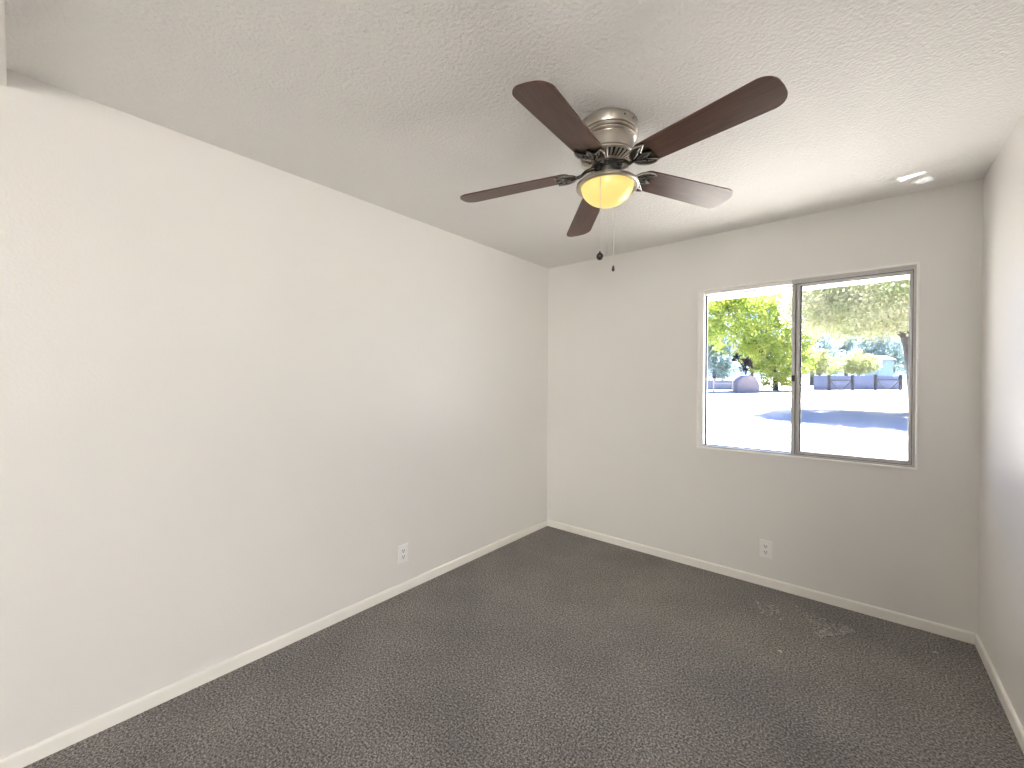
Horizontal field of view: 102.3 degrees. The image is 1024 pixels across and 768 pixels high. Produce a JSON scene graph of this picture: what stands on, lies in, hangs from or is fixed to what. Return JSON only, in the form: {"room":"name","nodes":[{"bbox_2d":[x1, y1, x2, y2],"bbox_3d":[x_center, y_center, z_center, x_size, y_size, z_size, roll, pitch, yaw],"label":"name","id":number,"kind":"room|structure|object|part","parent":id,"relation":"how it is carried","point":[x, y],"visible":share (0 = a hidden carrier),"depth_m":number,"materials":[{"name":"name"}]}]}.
{"room":"empty bedroom","nodes":[
{"label":"empty bedroom","id":0,"kind":"room"},
{"bbox_2d":[0,0,6,85],"bbox_3d":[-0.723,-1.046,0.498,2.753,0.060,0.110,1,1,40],"label":"wall","id":1,"kind":"structure","parent":0,"point":[3,60],"depth_m":1.27,"materials":[{"name":"beige paint"}]},
{"bbox_2d":[0,69,547,758],"bbox_3d":[-1.623,0.132,1.676,0.120,2.440,6.230,1,1,40],"label":"wall","id":2,"kind":"structure","parent":0,"point":[233,386],"depth_m":1.88,"materials":[{"name":"beige paint"}]},
{"bbox_2d":[0,519,547,767],"bbox_3d":[-1.588,1.323,1.630,0.012,0.058,6.000,1,1,40],"label":"baseboard","id":3,"kind":"structure","parent":2,"relation":"attached to","point":[31,754],"depth_m":1.90,"materials":[{"name":"white paint"}]},
{"bbox_2d":[398,543,407,564],"bbox_3d":[-0.707,1.103,2.680,0.012,0.120,0.073,1,1,40],"label":"wall outlet","id":4,"kind":"object","parent":2,"relation":"attached to","point":[402,549],"visible":1,"depth_m":2.67,"materials":[{"name":"white plastic"}]},
{"bbox_2d":[4,0,1023,268],"bbox_3d":[0.364,-1.139,1.794,2.953,0.120,3.492,1,1,40],"label":"ceiling","id":5,"kind":"structure","parent":0,"point":[409,108],"depth_m":1.50,"materials":[{"name":"paint"}]},
{"bbox_2d":[460,76,787,270],"bbox_3d":[0.385,-0.785,1.689,1.261,0.586,1.242,1,1,40],"label":"ceiling fan","id":6,"kind":"object","parent":5,"relation":"hanging from","point":[603,142],"visible":1,"depth_m":1.61,"materials":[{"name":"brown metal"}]},
{"bbox_3d":[0.008,-0.870,1.845,0.500,0.006,0.140,-4,10,17],"label":"fan blade","id":7,"kind":"part","parent":6,"relation":"part of","materials":[{"name":"brown wood"}]},
{"bbox_3d":[0.175,-0.869,1.381,0.140,0.006,0.500,12,10,32],"label":"fan blade","id":8,"kind":"part","parent":6,"relation":"part of","materials":[{"name":"brown wood"}]},
{"bbox_3d":[0.383,-0.870,2.130,0.140,0.006,0.500,-12,-3,-2],"label":"fan blade","id":9,"kind":"part","parent":6,"relation":"part of","materials":[{"name":"brown wood"}]},
{"bbox_3d":[0.399,-0.789,1.733,0.215,0.081,0.215,1,1,40],"label":"lamp shade","id":10,"kind":"part","parent":6,"relation":"part of","materials":[{"name":"yellow glass"}]},
{"bbox_3d":[0.448,-0.680,1.827,0.003,0.315,0.009,0,0,24],"label":"pull chain","id":11,"kind":"part","parent":6,"relation":"part of","materials":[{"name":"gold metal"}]},
{"bbox_3d":[0.778,-0.876,1.867,0.500,0.006,0.140,2,-12,-21],"label":"fan blade","id":12,"kind":"part","parent":6,"relation":"part of","materials":[{"name":"brown wood"}]},
{"bbox_3d":[0.640,-0.873,1.395,0.140,0.006,0.500,13,-6,-36],"label":"fan blade","id":13,"kind":"part","parent":6,"relation":"part of","materials":[{"name":"brown wood"}]},
{"bbox_2d":[23,526,1023,767],"bbox_3d":[0.794,1.438,-0.344,6.400,0.120,6.230,1,1,40],"label":"floor","id":14,"kind":"structure","parent":0,"point":[550,647],"depth_m":1.85,"materials":[{"name":"grey carpet"}]},
{"bbox_2d":[758,604,779,616],"bbox_3d":[1.548,1.360,2.482,0.108,0.004,0.147,0,0,25],"label":"stain","id":15,"kind":"object","parent":14,"relation":"on","point":[766,609],"visible":1,"depth_m":2.48,"materials":[{"name":"grey carpet"}]},
{"bbox_2d":[802,613,855,638],"bbox_3d":[1.754,1.362,2.344,0.257,0.004,0.224,0,0,-13],"label":"stain","id":16,"kind":"object","parent":14,"relation":"on","point":[824,627],"visible":1,"depth_m":2.31,"materials":[{"name":"grey carpet"}]},
{"bbox_2d":[547,178,983,633],"bbox_3d":[1.437,0.137,3.092,2.753,2.440,0.130,1,1,40],"label":"wall","id":17,"kind":"structure","parent":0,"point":[624,461],"depth_m":2.74,"materials":[{"name":"beige paint"}]},
{"bbox_2d":[547,520,974,644],"bbox_3d":[1.385,1.328,3.045,2.729,0.058,0.012,1,1,40],"label":"baseboard","id":18,"kind":"structure","parent":17,"relation":"attached to","point":[907,620],"depth_m":2.68,"materials":[{"name":"white paint"}]},
{"bbox_2d":[759,539,771,558],"bbox_3d":[1.707,1.111,2.776,0.073,0.120,0.012,1,1,40],"label":"wall outlet","id":19,"kind":"object","parent":17,"relation":"attached to","point":[765,549],"visible":1,"depth_m":2.77,"materials":[{"name":"white plastic"}]},
{"bbox_2d":[696,262,919,469],"bbox_3d":[1.853,-0.104,2.717,1.170,1.163,0.119,1,1,40],"label":"window","id":20,"kind":"structure","parent":17,"relation":"attached to","point":[913,270],"depth_m":2.67,"materials":[{"name":"white paint"}]},
{"bbox_3d":[2.051,-0.095,2.523,0.570,1.105,0.024,1,1,40],"label":"sliding sash","id":21,"kind":"part","parent":20,"relation":"part of","materials":[{"name":"glass"}]},
{"bbox_3d":[2.104,-0.095,2.564,0.540,1.105,0.008,1,1,40],"label":"screen frame","id":22,"kind":"part","parent":20,"relation":"part of","materials":[{"name":"metal"}]},
{"bbox_2d":[978,113,1023,728],"bbox_3d":[1.459,0.152,0.880,0.120,2.440,3.492,1,1,40],"label":"wall","id":23,"kind":"structure","parent":0,"point":[1001,506],"depth_m":1.81,"materials":[{"name":"beige paint"}]},
{"bbox_2d":[975,633,1023,753],"bbox_3d":[1.362,1.343,0.882,0.012,0.058,3.360,1,1,40],"label":"baseboard","id":24,"kind":"structure","parent":23,"relation":"attached to","point":[1014,721],"depth_m":1.77,"materials":[{"name":"white paint"}]},
{"bbox_3d":[1.582,0.258,3.075,9.000,3.000,0.030,1,1,40],"label":"wall","id":25,"kind":"structure","parent":0,"visible":0},
{"bbox_2d":[708,275,909,300],"bbox_3d":[1.720,-1.067,3.223,9.000,0.552,1.500,1,1,40],"label":"roof eave","id":26,"kind":"object","parent":25,"relation":"attached to","point":[782,290],"visible":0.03,"depth_m":3.44,"materials":[{"name":"white paint"}]},
{"label":"outside","id":27,"kind":"structure","parent":0,"visible":0},
{"bbox_2d":[707,379,907,460],"bbox_3d":[45.322,0.081,57.644,260.000,2.740,139.870,1,1,40],"label":"ground","id":28,"kind":"structure","parent":27,"point":[863,423],"depth_m":14.91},
{"bbox_2d":[707,380,733,389],"bbox_3d":[21.747,0.218,44.102,5.544,1.240,0.240,0,0,0],"label":"fence","id":29,"kind":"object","parent":28,"relation":"on","point":[709,382],"depth_m":44.00,"materials":[{"name":"white wood"}]},
{"bbox_2d":[713,378,732,392],"bbox_3d":[18.403,0.218,36.002,1.757,1.400,0.100,0,0,0],"label":"fence","id":30,"kind":"object","parent":28,"relation":"on","point":[713,378],"visible":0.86,"depth_m":35.96,"materials":[{"name":"white paint"}]},
{"bbox_2d":[707,309,741,379],"bbox_3d":[25.471,-4.657,52.025,9.051,10.303,5.084,0,0,0],"label":"tree","id":31,"kind":"object","parent":28,"relation":"on","point":[720,368],"visible":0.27,"depth_m":51.26,"materials":[{"name":"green plant"}]},
{"bbox_2d":[707,401,762,401],"bbox_3d":[19.061,1.256,25.259,28.146,0.370,0.240,0,0,2],"label":"kerb","id":32,"kind":"object","parent":28,"relation":"on","point":[707,401],"depth_m":25.30,"materials":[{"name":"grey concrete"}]},
{"bbox_2d":[718,322,769,375],"bbox_3d":[39.640,-5.281,67.890,10.817,10.617,6.444,0,0,0],"label":"tree","id":33,"kind":"object","parent":28,"relation":"on","point":[739,367],"visible":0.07,"depth_m":67.86,"materials":[{"name":"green plant"}]},
{"bbox_2d":[733,375,759,392],"bbox_3d":[20.977,0.102,37.001,1.972,1.750,1.000,0,0,0],"label":"mound","id":34,"kind":"object","parent":28,"relation":"on","point":[747,383],"visible":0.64,"depth_m":36.50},
{"bbox_2d":[731,352,752,374],"bbox_3d":[20.724,-1.857,37.112,1.789,2.100,1.075,0,0,28],"label":"spiky plant","id":35,"kind":"object","parent":34,"relation":"on","point":[746,361],"visible":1,"depth_m":36.94,"materials":[{"name":"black plant"}]},
{"bbox_2d":[708,293,823,389],"bbox_3d":[24.172,-5.188,41.310,13.986,11.865,6.533,0,0,3],"label":"tree","id":36,"kind":"object","parent":28,"relation":"on","point":[762,344],"visible":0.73,"depth_m":40.13,"materials":[{"name":"green plant"}]},
{"bbox_2d":[779,328,846,384],"bbox_3d":[42.215,-4.538,57.953,9.863,9.530,6.197,0,0,0],"label":"tree","id":37,"kind":"object","parent":28,"relation":"on","point":[831,347],"visible":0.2,"depth_m":56.76,"materials":[{"name":"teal plant"}]},
{"bbox_2d":[801,347,844,377],"bbox_3d":[35.568,-1.954,48.508,7.522,4.874,3.284,0,0,0],"label":"tree","id":38,"kind":"object","parent":28,"relation":"on","point":[821,368],"visible":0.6,"depth_m":48.08,"materials":[{"name":"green plant"}]},
{"bbox_2d":[766,279,909,393],"bbox_3d":[16.931,-2.695,17.433,9.820,8.156,10.771,0,0,-5],"label":"shade tree","id":39,"kind":"object","parent":28,"relation":"on","point":[844,311],"visible":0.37,"depth_m":16.97,"materials":[{"name":"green plant"}]},
{"bbox_2d":[827,375,853,390],"bbox_3d":[31.463,-0.061,39.500,2.429,1.600,0.180,0,0,0],"label":"gate","id":40,"kind":"object","parent":28,"relation":"on","point":[829,381],"visible":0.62,"depth_m":39.46,"materials":[{"name":"grey metal"}]},
{"bbox_3d":[30.339,-0.067,39.500,0.180,1.600,0.180,0,0,0],"label":"gate post","id":41,"kind":"part","parent":40,"relation":"part of","materials":[{"name":"grey wood"}]},
{"bbox_3d":[32.588,-0.056,39.500,0.180,1.600,0.180,0,0,0],"label":"gate post","id":42,"kind":"part","parent":40,"relation":"part of","materials":[{"name":"grey wood"}]},
{"bbox_2d":[828,334,867,375],"bbox_3d":[53.467,-4.215,66.012,8.599,8.346,5.535,0,0,0],"label":"tree","id":43,"kind":"object","parent":28,"relation":"on","point":[849,345],"visible":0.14,"depth_m":65.33,"materials":[{"name":"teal plant"}]},
{"bbox_2d":[814,375,902,389],"bbox_3d":[34.421,-0.051,41.017,8.841,1.550,0.077,0,0,0],"label":"fence","id":44,"kind":"object","parent":28,"relation":"on","point":[820,382],"visible":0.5,"depth_m":41.03,"materials":[{"name":"white wood"}]},
{"bbox_3d":[34.422,-0.121,41.004,8.841,0.890,0.050,0,0,0],"label":"fence rail","id":45,"kind":"part","parent":44,"relation":"part of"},
{"bbox_2d":[838,348,883,375],"bbox_3d":[37.557,-1.632,44.401,4.160,4.400,2.838,0,0,4],"label":"round shrub","id":46,"kind":"object","parent":28,"relation":"on","point":[859,365],"visible":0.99,"depth_m":44.03,"materials":[{"name":"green plant"}]},
{"bbox_2d":[844,331,905,374],"bbox_3d":[53.851,-4.987,59.807,10.602,10.147,6.387,0,0,0],"label":"tree","id":47,"kind":"object","parent":28,"relation":"on","point":[894,350],"visible":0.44,"depth_m":58.96,"materials":[{"name":"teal plant"}]},
{"bbox_2d":[864,356,896,375],"bbox_3d":[43.502,-1.408,48.990,1.928,3.900,2.500,0,0,0],"label":"garden shed","id":48,"kind":"object","parent":28,"relation":"on","point":[887,369],"visible":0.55,"depth_m":47.99,"materials":[{"name":"blue paint"}]},
{"bbox_2d":[874,375,901,389],"bbox_3d":[35.985,-0.097,39.499,2.573,1.600,0.180,0,0,0],"label":"gate","id":49,"kind":"object","parent":28,"relation":"on","point":[875,376],"visible":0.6,"depth_m":39.46,"materials":[{"name":"grey metal"}]},
{"bbox_3d":[34.789,-0.103,39.499,0.180,1.600,0.180,0,0,0],"label":"gate post","id":50,"kind":"part","parent":49,"relation":"part of","materials":[{"name":"grey wood"}]},
{"bbox_3d":[37.182,-0.091,39.499,0.180,1.600,0.180,0,0,0],"label":"gate post","id":51,"kind":"part","parent":49,"relation":"part of","materials":[{"name":"grey wood"}]}
]}

